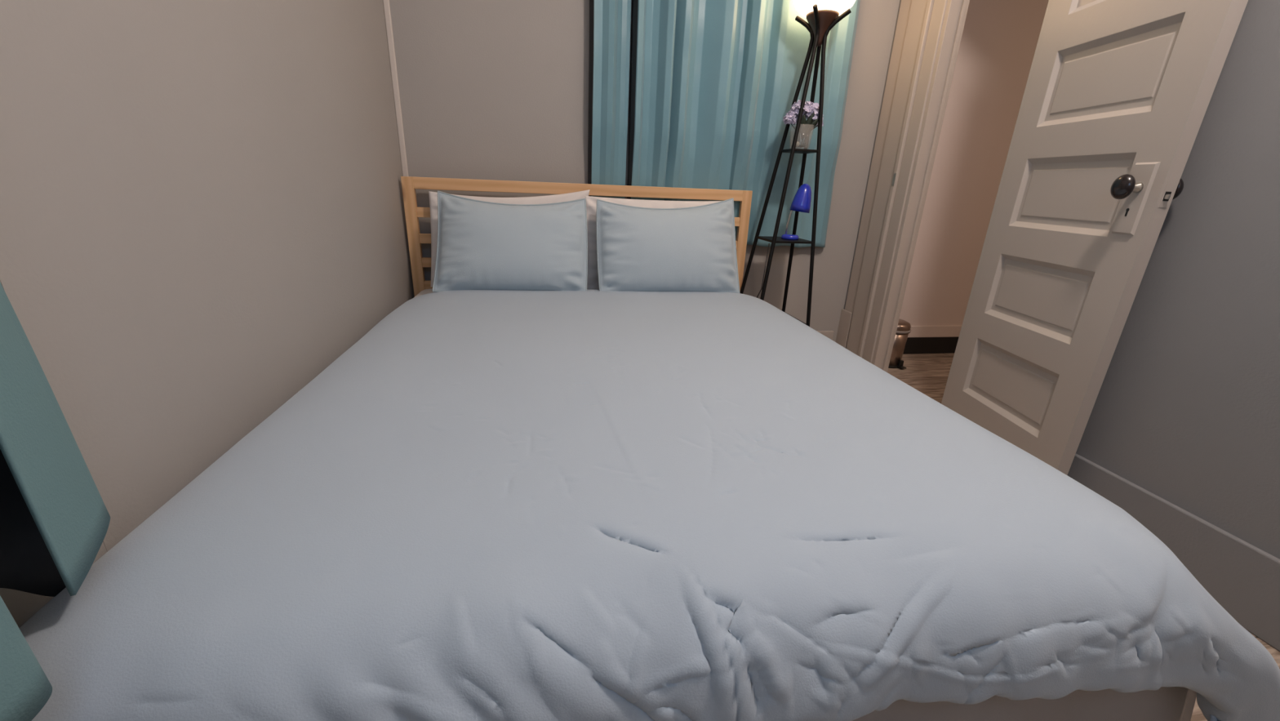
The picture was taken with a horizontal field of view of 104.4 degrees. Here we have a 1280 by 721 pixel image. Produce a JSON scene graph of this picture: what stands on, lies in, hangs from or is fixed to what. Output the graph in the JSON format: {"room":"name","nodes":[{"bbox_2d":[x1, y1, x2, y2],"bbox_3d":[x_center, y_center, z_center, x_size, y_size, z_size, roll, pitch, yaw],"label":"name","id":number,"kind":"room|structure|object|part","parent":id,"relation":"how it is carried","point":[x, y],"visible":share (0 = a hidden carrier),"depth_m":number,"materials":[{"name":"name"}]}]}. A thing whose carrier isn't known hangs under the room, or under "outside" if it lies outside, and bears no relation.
{"room":"bedroom","nodes":[
{"label":"bedroom","id":0,"kind":"room"},
{"bbox_2d":[0,0,414,627],"bbox_3d":[-0.847,-0.709,0.695,0.120,2.660,3.300,-1,20,-10],"label":"wall","id":1,"kind":"structure","parent":0,"point":[202,211],"depth_m":0.89,"materials":[{"name":"paint"}]},
{"bbox_2d":[0,275,108,551],"bbox_3d":[-0.731,-0.691,0.375,0.002,2.470,0.002,-1,20,-10],"label":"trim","id":2,"kind":"structure","parent":1,"relation":"attached to","point":[1,279],"depth_m":0.59,"materials":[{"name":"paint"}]},
{"bbox_3d":[-0.573,-1.059,-0.301,0.098,0.030,1.000,-1,20,-10],"label":"curtain rod","id":3,"kind":"object","parent":1,"relation":"attached to","visible":0},
{"bbox_2d":[0,595,52,720],"bbox_3d":[-0.551,-0.389,0.093,0.162,1.515,0.189,-1,20,-10],"label":"curtain","id":4,"kind":"object","parent":3,"relation":"hanging from","point":[25,688],"visible":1,"depth_m":0.41,"materials":[{"name":"teal fabric"}]},
{"bbox_2d":[0,282,110,596],"bbox_3d":[-0.614,-0.422,0.264,0.116,1.572,0.270,-1,20,-10],"label":"curtain","id":5,"kind":"object","parent":3,"relation":"hanging from","point":[55,519],"visible":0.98,"depth_m":0.53,"materials":[{"name":"teal fabric"}]},
{"bbox_2d":[389,0,899,342],"bbox_3d":[0.070,-1.241,2.293,2.245,2.660,0.120,-1,20,-10],"label":"wall","id":6,"kind":"structure","parent":0,"point":[495,90],"depth_m":2.19,"materials":[{"name":"paint"}]},
{"bbox_2d":[382,0,408,176],"bbox_3d":[-1.010,-1.288,2.013,0.023,2.470,0.012,-1,20,-10],"label":"trim","id":7,"kind":"structure","parent":6,"relation":"attached to","point":[386,2],"depth_m":2.06,"materials":[{"name":"beige paint"}]},
{"bbox_2d":[817,330,834,340],"bbox_3d":[0.005,-0.056,2.640,2.190,0.192,0.016,-1,20,-10],"label":"baseboard","id":8,"kind":"structure","parent":6,"relation":"attached to","point":[829,334],"depth_m":2.78,"materials":[{"name":"beige paint"}]},
{"bbox_2d":[899,0,1048,325],"bbox_3d":[1.948,-1.313,2.716,1.600,2.660,0.065,-1,20,-10],"label":"wall","id":9,"kind":"structure","parent":0,"point":[999,40],"depth_m":2.72,"materials":[{"name":"beige paint"}]},
{"bbox_2d":[902,324,961,354],"bbox_3d":[1.934,-0.132,3.101,1.540,0.178,0.015,-1,20,-10],"label":"baseboard","id":10,"kind":"structure","parent":9,"relation":"attached to","point":[913,344],"depth_m":3.07,"materials":[{"name":"black"}]},
{"bbox_2d":[844,0,1279,559],"bbox_3d":[1.464,-0.744,1.066,0.076,2.660,2.950,-1,20,-10],"label":"wall","id":11,"kind":"structure","parent":0,"point":[1185,411],"depth_m":1.21,"materials":[{"name":"grey paint"}]},
{"bbox_2d":[835,308,852,347],"bbox_3d":[1.127,-0.122,2.771,0.009,0.318,0.098,-1,20,-10],"label":"trim","id":12,"kind":"structure","parent":11,"relation":"attached to","point":[846,316],"depth_m":2.74,"materials":[{"name":"beige paint"}]},
{"bbox_2d":[844,0,911,348],"bbox_3d":[1.183,-1.219,2.364,0.007,2.660,0.093,-1,20,-10],"label":"trim","id":13,"kind":"structure","parent":11,"relation":"attached to","point":[905,5],"depth_m":2.43,"materials":[{"name":"beige paint"}]},
{"bbox_2d":[891,173,896,186],"bbox_3d":[1.178,-0.839,2.304,0.002,0.055,0.015,-1,20,-10],"label":"strike plate","id":14,"kind":"object","parent":11,"relation":"attached to","point":[895,174],"visible":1,"depth_m":2.30,"materials":[{"name":"silver metal"}]},
{"bbox_2d":[846,0,947,363],"bbox_3d":[1.247,-0.797,1.994,0.025,2.120,0.899,-1,20,-10],"label":"trim","id":15,"kind":"structure","parent":11,"relation":"attached to","point":[926,18],"depth_m":2.30,"materials":[{"name":"beige paint"}]},
{"bbox_2d":[871,0,969,372],"bbox_3d":[1.306,-0.740,1.961,0.088,2.038,0.586,-1,20,-10],"label":"trim","id":16,"kind":"structure","parent":11,"relation":"attached to","point":[956,11],"depth_m":2.21,"materials":[{"name":"beige paint"}]},
{"bbox_2d":[941,0,1248,475],"bbox_3d":[1.271,-0.550,1.473,0.158,1.983,0.583,0,20,-7],"label":"door","id":17,"kind":"structure","parent":11,"relation":"in","point":[1117,94],"depth_m":1.45,"materials":[{"name":"grey paint"}]},
{"bbox_3d":[1.230,-0.444,1.269,0.026,0.061,0.055,2,20,-2],"label":"knob","id":18,"kind":"part","parent":17,"relation":"part of","materials":[{"name":"black metal"}]},
{"bbox_3d":[1.277,-0.417,1.283,0.009,0.180,0.066,2,20,-2],"label":"lock plate","id":19,"kind":"part","parent":17,"relation":"part of","materials":[{"name":"grey paint"}]},
{"bbox_3d":[1.300,-0.409,1.225,0.022,0.060,0.002,2,20,-2],"label":"latch plate","id":20,"kind":"part","parent":17,"relation":"part of","materials":[{"name":"grey paint"}]},
{"bbox_3d":[1.362,-0.439,1.272,0.026,0.061,0.055,2,20,-2],"label":"knob","id":21,"kind":"part","parent":17,"relation":"part of","materials":[{"name":"black metal"}]},
{"bbox_2d":[1067,453,1279,651],"bbox_3d":[1.457,0.591,1.000,0.016,0.192,1.950,-1,20,-10],"label":"baseboard","id":22,"kind":"structure","parent":11,"relation":"attached to","point":[1242,577],"depth_m":1.22,"materials":[{"name":"grey paint"}]},
{"bbox_2d":[887,352,1279,720],"bbox_3d":[1.055,0.538,1.460,4.050,0.050,3.250,-1,20,-10],"label":"floor","id":23,"kind":"structure","parent":0,"point":[927,373],"depth_m":2.72,"materials":[{"name":"wood"}]},
{"bbox_2d":[400,176,752,296],"bbox_3d":[-0.101,-0.042,1.508,1.570,0.917,1.941,-1,20,-10],"label":"headboard","id":24,"kind":"object","parent":23,"relation":"on","point":[409,184],"visible":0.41,"depth_m":2.23,"materials":[{"name":"brown wood"}]},
{"bbox_3d":[-1.008,-0.351,2.268,0.048,0.917,0.026,-1,20,-10],"label":"headboard post","id":25,"kind":"part","parent":24,"relation":"part of","materials":[{"name":"brown wood"}]},
{"bbox_3d":[-0.254,-0.456,2.363,1.476,0.042,0.018,-1,20,-10],"label":"headboard rail","id":26,"kind":"part","parent":24,"relation":"part of","materials":[{"name":"brown wood"}]},
{"bbox_3d":[-0.258,-0.357,2.398,1.476,0.042,0.018,-1,20,-10],"label":"headboard rail","id":27,"kind":"part","parent":24,"relation":"part of","materials":[{"name":"brown wood"}]},
{"bbox_3d":[-0.241,-0.774,2.250,1.476,0.049,0.024,-1,20,-10],"label":"headboard rail","id":28,"kind":"part","parent":24,"relation":"part of","materials":[{"name":"brown wood"}]},
{"bbox_3d":[-0.250,-0.555,2.328,1.476,0.042,0.018,-1,20,-10],"label":"headboard rail","id":29,"kind":"part","parent":24,"relation":"part of","materials":[{"name":"brown wood"}]},
{"bbox_3d":[-0.246,-0.660,2.290,1.476,0.042,0.018,-1,20,-10],"label":"headboard rail","id":30,"kind":"part","parent":24,"relation":"part of","materials":[{"name":"brown wood"}]},
{"bbox_3d":[0.492,-0.379,2.524,0.048,0.917,0.026,-1,20,-10],"label":"headboard post","id":31,"kind":"part","parent":24,"relation":"part of","materials":[{"name":"brown wood"}]},
{"bbox_2d":[413,288,1196,720],"bbox_3d":[-0.016,0.168,1.556,1.696,0.407,1.946,-1,20,-10],"label":"mattress","id":32,"kind":"object","parent":24,"relation":"on","point":[1171,703],"visible":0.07,"depth_m":0.80,"materials":[{"name":"white fabric"}]},
{"bbox_2d":[428,189,590,287],"bbox_3d":[-0.572,-0.539,2.192,0.700,0.432,0.084,-1,20,-10],"label":"pillow","id":33,"kind":"object","parent":32,"relation":"on","point":[580,194],"visible":0.06,"depth_m":2.15,"materials":[{"name":"white fabric"}]},
{"bbox_2d":[18,288,1279,720],"bbox_3d":[0.000,0.174,1.413,1.725,0.419,1.836,-1,20,-10],"label":"duvet","id":34,"kind":"object","parent":32,"relation":"on","point":[590,504],"visible":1,"depth_m":0.66,"materials":[{"name":"fabric"}]},
{"bbox_2d":[431,191,587,292],"bbox_3d":[-0.526,-0.477,2.032,0.626,0.388,0.207,-1,20,-10],"label":"pillow","id":35,"kind":"object","parent":34,"relation":"on","point":[482,245],"visible":0.91,"depth_m":1.98,"materials":[{"name":"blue fabric"}]},
{"bbox_2d":[595,198,740,293],"bbox_3d":[0.131,-0.495,2.143,0.634,0.408,0.200,-1,20,-10],"label":"pillow","id":36,"kind":"object","parent":34,"relation":"on","point":[692,248],"visible":0.91,"depth_m":2.09,"materials":[{"name":"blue fabric"}]},
{"bbox_2d":[584,195,721,288],"bbox_3d":[0.084,-0.527,2.276,0.699,0.406,0.092,-2,20,-13],"label":"pillow","id":37,"kind":"object","parent":32,"relation":"on","point":[591,202],"visible":0.17,"depth_m":2.21,"materials":[{"name":"white fabric"}]},
{"bbox_2d":[739,0,855,326],"bbox_3d":[0.650,-0.743,2.254,0.398,1.797,0.342,-1,20,-10],"label":"floor lamp","id":38,"kind":"object","parent":23,"relation":"on","point":[821,15],"depth_m":2.16,"materials":[{"name":"black metal"}]},
{"bbox_3d":[0.483,-0.215,2.355,0.170,0.681,0.057,16,24,33],"label":"cord","id":39,"kind":"part","parent":38,"relation":"part of","materials":[{"name":"black plastic"}]},
{"bbox_3d":[0.580,-0.689,2.363,0.265,1.617,0.033,11,21,23],"label":"leg","id":40,"kind":"part","parent":38,"relation":"part of","materials":[{"name":"black metal"}]},
{"bbox_2d":[756,235,812,244],"bbox_3d":[0.674,-0.564,2.323,0.203,0.010,0.203,-1,20,-10],"label":"shelf","id":41,"kind":"object","parent":38,"relation":"attached to","point":[774,240],"depth_m":2.25,"materials":[{"name":"black metal"}]},
{"bbox_3d":[0.615,-0.624,2.186,0.034,1.617,0.264,20,26,41],"label":"leg","id":42,"kind":"part","parent":38,"relation":"part of","materials":[{"name":"black metal"}]},
{"bbox_3d":[0.720,-0.680,2.273,0.112,0.245,0.091,-1,20,-10],"label":"desk lamp","id":43,"kind":"part","parent":38,"relation":"part of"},
{"bbox_2d":[780,148,817,153],"bbox_3d":[0.705,-0.926,2.197,0.129,0.010,0.129,-1,20,-10],"label":"shelf","id":44,"kind":"object","parent":38,"relation":"attached to","point":[789,150],"depth_m":2.15,"materials":[{"name":"black metal"}]},
{"bbox_3d":[0.733,-0.736,2.255,0.091,0.127,0.091,-1,20,-10],"label":"lamp shade","id":45,"kind":"part","parent":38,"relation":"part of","materials":[{"name":"blue ceramic"}]},
{"bbox_3d":[0.763,-0.689,2.385,0.042,1.616,0.181,9,21,17],"label":"leg","id":46,"kind":"part","parent":38,"relation":"part of","materials":[{"name":"black metal"}]},
{"bbox_3d":[0.749,-1.499,1.996,0.262,0.192,0.262,-1,20,-10],"label":"lamp shade","id":47,"kind":"part","parent":38,"relation":"part of","materials":[{"name":"white"}]},
{"bbox_3d":[0.793,-0.633,2.232,0.041,1.616,0.179,-14,25,-39],"label":"leg","id":48,"kind":"part","parent":38,"relation":"part of","materials":[{"name":"black metal"}]},
{"bbox_3d":[0.705,-0.977,2.178,0.103,0.098,0.103,-1,20,-10],"label":"glass vase","id":49,"kind":"object","parent":38,"relation":"on","visible":0},
{"bbox_2d":[782,99,823,146],"bbox_3d":[0.707,-1.028,2.157,0.163,0.183,0.143,11,21,22],"label":"bunch","id":50,"kind":"object","parent":49,"relation":"in","point":[811,109],"visible":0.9,"depth_m":2.13,"materials":[{"name":"purple plant"}]},
{"bbox_2d":[888,318,911,368],"bbox_3d":[1.440,-0.104,2.830,0.170,0.268,0.162,8,20,15],"label":"bin","id":51,"kind":"object","parent":23,"relation":"on","point":[904,327],"visible":0.56,"depth_m":2.77,"materials":[{"name":"silver metal"}]},
{"bbox_3d":[1.440,-0.208,2.794,0.154,0.048,0.154,-1,20,-10],"label":"lid","id":52,"kind":"part","parent":51,"relation":"part of","materials":[{"name":"silver metal"}]},
{"bbox_3d":[0.384,-1.931,2.001,1.300,0.030,0.058,-1,20,-10],"label":"curtain rod","id":53,"kind":"object","parent":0,"visible":0},
{"bbox_2d":[587,0,631,198],"bbox_3d":[-0.133,-1.251,2.124,0.179,1.384,0.083,1,20,-5],"label":"curtain","id":54,"kind":"object","parent":53,"relation":"hanging from","point":[610,20],"visible":0.78,"depth_m":2.14,"materials":[{"name":"teal fabric"}]},
{"bbox_2d":[626,0,860,247],"bbox_3d":[0.484,-1.238,2.228,1.057,1.429,0.111,-1,20,-10],"label":"curtain","id":55,"kind":"object","parent":53,"relation":"hanging from","point":[713,86],"visible":0.73,"depth_m":2.23,"materials":[{"name":"teal fabric"}]}
]}

